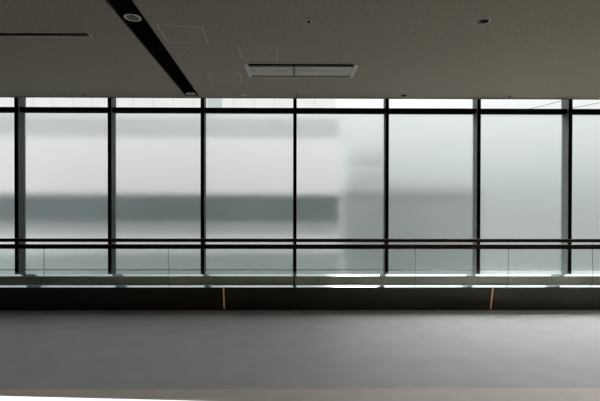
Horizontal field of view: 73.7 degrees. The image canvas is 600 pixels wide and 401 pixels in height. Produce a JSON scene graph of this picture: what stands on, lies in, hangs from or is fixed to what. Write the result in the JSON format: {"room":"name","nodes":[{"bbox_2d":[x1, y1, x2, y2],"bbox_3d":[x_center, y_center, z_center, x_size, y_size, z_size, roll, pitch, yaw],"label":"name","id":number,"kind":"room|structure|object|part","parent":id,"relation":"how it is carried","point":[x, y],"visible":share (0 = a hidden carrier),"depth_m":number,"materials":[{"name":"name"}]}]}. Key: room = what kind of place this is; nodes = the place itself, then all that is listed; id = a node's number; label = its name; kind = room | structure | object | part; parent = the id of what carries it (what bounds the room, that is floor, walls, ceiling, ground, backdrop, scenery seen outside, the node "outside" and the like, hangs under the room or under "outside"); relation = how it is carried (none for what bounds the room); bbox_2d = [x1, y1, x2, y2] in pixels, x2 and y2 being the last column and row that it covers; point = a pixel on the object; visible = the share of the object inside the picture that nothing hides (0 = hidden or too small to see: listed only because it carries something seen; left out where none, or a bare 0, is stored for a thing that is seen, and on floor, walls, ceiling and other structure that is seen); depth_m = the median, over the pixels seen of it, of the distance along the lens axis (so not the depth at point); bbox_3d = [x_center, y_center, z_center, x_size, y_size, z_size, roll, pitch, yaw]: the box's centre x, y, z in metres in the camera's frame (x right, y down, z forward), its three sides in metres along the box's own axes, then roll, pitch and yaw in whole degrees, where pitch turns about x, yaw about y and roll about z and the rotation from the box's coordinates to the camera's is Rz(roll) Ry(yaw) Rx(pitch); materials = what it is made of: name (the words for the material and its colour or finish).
{"room":"building corridor","nodes":[
{"label":"building corridor","id":0,"kind":"room"},
{"bbox_2d":[0,0,599,98],"bbox_3d":[-0.032,-1.442,1.176,9.650,0.300,7.978,0,0,0],"label":"ceiling","id":1,"kind":"structure","parent":0,"point":[528,49],"depth_m":3.44,"materials":[{"name":"paint"}]},
{"bbox_2d":[0,32,92,36],"bbox_3d":[-2.837,-1.355,3.148,2.364,0.094,0.095,0,0,0],"label":"ceiling vent","id":2,"kind":"object","parent":1,"relation":"in","point":[0,32],"visible":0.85,"depth_m":3.19,"materials":[{"name":"black metal"}]},
{"bbox_2d":[106,0,198,95],"bbox_3d":[-1.192,-1.323,2.763,0.173,0.035,4.600,0,0,-4],"label":"channel","id":3,"kind":"object","parent":1,"relation":"attached to","point":[142,29],"visible":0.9,"depth_m":3.35,"materials":[{"name":"black metal"}]},
{"bbox_2d":[124,14,141,21],"bbox_3d":[-1.200,-1.311,2.868,0.120,0.010,0.120,0,0,0],"label":"recessed light","id":4,"kind":"object","parent":3,"relation":"attached to","point":[131,17],"visible":1,"depth_m":2.87,"materials":[{"name":"metal"}]},
{"bbox_2d":[157,25,208,43],"bbox_3d":[-0.914,-1.307,3.156,0.334,0.004,0.334,0,0,-4],"label":"access panel","id":5,"kind":"object","parent":1,"relation":"attached to","point":[172,33],"visible":1,"depth_m":3.15,"materials":[{"name":"beige paint"}]},
{"bbox_2d":[207,71,241,81],"bbox_3d":[-0.795,-1.315,4.250,0.334,0.004,0.334,0,0,-4],"label":"access panel","id":6,"kind":"object","parent":1,"relation":"attached to","point":[214,75],"visible":1,"depth_m":4.24,"materials":[{"name":"beige paint"}]},
{"bbox_2d":[238,45,277,59],"bbox_3d":[-0.365,-1.309,3.540,0.334,0.004,0.334,0,0,-3],"label":"access panel","id":7,"kind":"object","parent":1,"relation":"attached to","point":[246,51],"visible":1,"depth_m":3.52,"materials":[{"name":"beige paint"}]},
{"bbox_2d":[244,63,358,77],"bbox_3d":[0.012,-1.379,4.049,1.100,0.146,0.439,0,0,0],"label":"ceiling vent","id":8,"kind":"object","parent":1,"relation":"in","point":[254,70],"visible":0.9,"depth_m":4.11,"materials":[{"name":"white metal"}]},
{"bbox_2d":[10,97,599,99],"bbox_3d":[-0.065,-1.330,5.162,9.650,0.026,0.012,0,0,0],"label":"trim","id":9,"kind":"structure","parent":1,"relation":"attached to","point":[10,97],"depth_m":5.16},
{"bbox_2d":[305,18,312,22],"bbox_3d":[0.063,-1.298,2.889,0.060,0.022,0.060,0,0,0],"label":"sprinkler","id":10,"kind":"object","parent":1,"relation":"attached to","point":[308,20],"visible":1,"depth_m":2.88,"materials":[{"name":"metal"}]},
{"bbox_2d":[476,18,490,24],"bbox_3d":[1.336,-1.322,2.914,0.102,0.054,0.102,0,0,0],"label":"recessed light","id":11,"kind":"object","parent":1,"relation":"in","point":[481,21],"visible":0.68,"depth_m":2.94,"materials":[{"name":"metal"}]},
{"bbox_2d":[0,310,599,400],"bbox_3d":[-0.038,1.450,1.334,9.650,0.121,8.250,0,0,0],"label":"floor","id":12,"kind":"structure","parent":0,"point":[40,349],"depth_m":3.55,"materials":[{"name":"plastic"}]},
{"bbox_2d":[0,396,186,400],"bbox_3d":[-1.378,1.375,2.705,4.400,0.004,0.138,0,0,3],"label":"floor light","id":13,"kind":"object","parent":12,"relation":"on","point":[2,398],"visible":1,"depth_m":2.76,"materials":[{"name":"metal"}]},
{"bbox_2d":[0,288,599,309],"bbox_3d":[-0.068,1.214,5.028,9.650,0.295,0.258,0,0,0],"label":"wall","id":14,"kind":"structure","parent":12,"relation":"on","point":[304,298],"depth_m":4.93,"materials":[{"name":"black metal"}]},
{"bbox_2d":[0,284,293,287],"bbox_3d":[-2.486,1.051,5.005,4.814,0.023,0.263,0,0,0],"label":"ledge","id":15,"kind":"object","parent":14,"relation":"on","point":[1,285],"visible":0.77,"depth_m":4.91,"materials":[{"name":"metal"}]},
{"bbox_2d":[0,277,293,283],"bbox_3d":[-2.486,0.999,5.066,4.814,0.096,0.140,0,0,0],"label":"metal band","id":16,"kind":"object","parent":15,"relation":"on","point":[3,280],"visible":0.78,"depth_m":5.00,"materials":[{"name":"metal"}]},
{"bbox_2d":[0,270,293,276],"bbox_3d":[-2.487,0.937,5.206,4.814,0.026,0.459,0,0,0],"label":"window sill","id":17,"kind":"structure","parent":16,"relation":"on","point":[3,273],"depth_m":5.07,"materials":[{"name":"metal"}]},
{"bbox_2d":[0,238,599,284],"bbox_3d":[-0.067,0.759,4.954,9.650,0.570,0.055,0,0,0],"label":"balustrade","id":18,"kind":"object","parent":15,"relation":"on","point":[168,246],"visible":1,"depth_m":4.93,"materials":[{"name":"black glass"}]},
{"bbox_3d":[-0.066,0.494,4.952,9.650,0.040,0.055,0,0,0],"label":"rail","id":19,"kind":"part","parent":18,"relation":"part of","materials":[{"name":"black metal"}]},
{"bbox_3d":[-0.067,0.572,4.952,9.650,0.054,0.045,0,0,0],"label":"rail","id":20,"kind":"part","parent":18,"relation":"part of","materials":[{"name":"black metal"}]},
{"bbox_2d":[295,284,599,287],"bbox_3d":[2.348,1.059,5.044,4.818,0.023,0.263,0,0,0],"label":"ledge","id":21,"kind":"object","parent":14,"relation":"on","point":[296,285],"visible":0.77,"depth_m":4.93,"materials":[{"name":"metal"}]},
{"bbox_2d":[295,277,599,283],"bbox_3d":[2.348,1.007,5.105,4.818,0.096,0.140,0,0,0],"label":"metal band","id":22,"kind":"object","parent":21,"relation":"on","point":[298,280],"visible":0.78,"depth_m":5.03,"materials":[{"name":"metal"}]},
{"bbox_2d":[295,270,599,276],"bbox_3d":[2.346,0.945,5.245,4.818,0.026,0.459,0,0,0],"label":"window sill","id":23,"kind":"structure","parent":22,"relation":"on","point":[299,273],"depth_m":5.10,"materials":[{"name":"metal"}]},
{"bbox_3d":[-0.068,-0.241,5.311,9.650,3.200,0.270,0,0,0],"label":"wall","id":24,"kind":"structure","parent":0,"visible":0},
{"bbox_2d":[0,107,14,269],"bbox_3d":[-4.284,-0.354,5.248,1.212,2.548,0.175,0,0,0],"label":"window","id":25,"kind":"structure","parent":24,"relation":"in","point":[7,202],"depth_m":5.31,"materials":[{"name":"glass"}]},
{"bbox_2d":[14,98,107,271],"bbox_3d":[-3.084,-0.352,5.258,1.212,2.548,0.175,0,0,0],"label":"window","id":26,"kind":"structure","parent":24,"relation":"in","point":[61,153],"depth_m":5.32,"materials":[{"name":"glass"}]},
{"bbox_2d":[108,98,200,271],"bbox_3d":[-1.884,-0.350,5.268,1.212,2.548,0.175,0,0,0],"label":"window","id":27,"kind":"structure","parent":24,"relation":"in","point":[154,153],"depth_m":5.33,"materials":[{"name":"glass"}]},
{"bbox_2d":[201,98,292,271],"bbox_3d":[-0.684,-0.348,5.278,1.212,2.548,0.175,0,0,0],"label":"window","id":28,"kind":"structure","parent":24,"relation":"in","point":[247,153],"depth_m":5.33,"materials":[{"name":"glass"}]},
{"bbox_2d":[293,99,384,271],"bbox_3d":[0.516,-0.346,5.287,1.212,2.548,0.175,0,0,0],"label":"window","id":29,"kind":"structure","parent":24,"relation":"in","point":[338,153],"depth_m":5.34,"materials":[{"name":"glass"}]},
{"bbox_2d":[383,99,475,271],"bbox_3d":[1.716,-0.344,5.297,1.212,2.548,0.175,0,0,0],"label":"window","id":30,"kind":"structure","parent":24,"relation":"in","point":[428,152],"depth_m":5.36,"materials":[{"name":"glass"}]},
{"bbox_2d":[472,99,566,271],"bbox_3d":[2.916,-0.342,5.307,1.212,2.548,0.175,0,0,0],"label":"window","id":31,"kind":"structure","parent":24,"relation":"in","point":[517,153],"depth_m":5.37,"materials":[{"name":"glass"}]},
{"bbox_2d":[561,100,599,271],"bbox_3d":[4.116,-0.340,5.317,1.212,2.548,0.175,0,0,0],"label":"window","id":32,"kind":"structure","parent":24,"relation":"in","point":[581,127],"depth_m":5.37,"materials":[{"name":"glass"}]},
{"bbox_3d":[4.131,-0.113,5.376,1.176,2.083,0.001,0,0,0],"label":"frosted pane","id":33,"kind":"part","parent":32,"relation":"part of","materials":[{"name":"white glass"}]},
{"label":"outside","id":34,"kind":"structure","parent":0,"visible":0},
{"bbox_3d":[-0.789,3.764,95.477,180.000,0.200,179.500,0,0,0],"label":"ground","id":35,"kind":"structure","parent":34,"visible":0},
{"bbox_2d":[0,97,334,107],"bbox_3d":[-5.684,-1.677,8.674,12.770,12.000,1.530,0,0,0],"label":"neighbouring building","id":36,"kind":"structure","parent":35,"relation":"on","point":[4,101],"depth_m":7.96,"materials":[{"name":"white"}]},
{"bbox_3d":[-1.697,-2.214,7.965,0.290,1.300,0.006,0,0,0],"label":"grey panel","id":37,"kind":"part","parent":36,"relation":"part of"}
]}

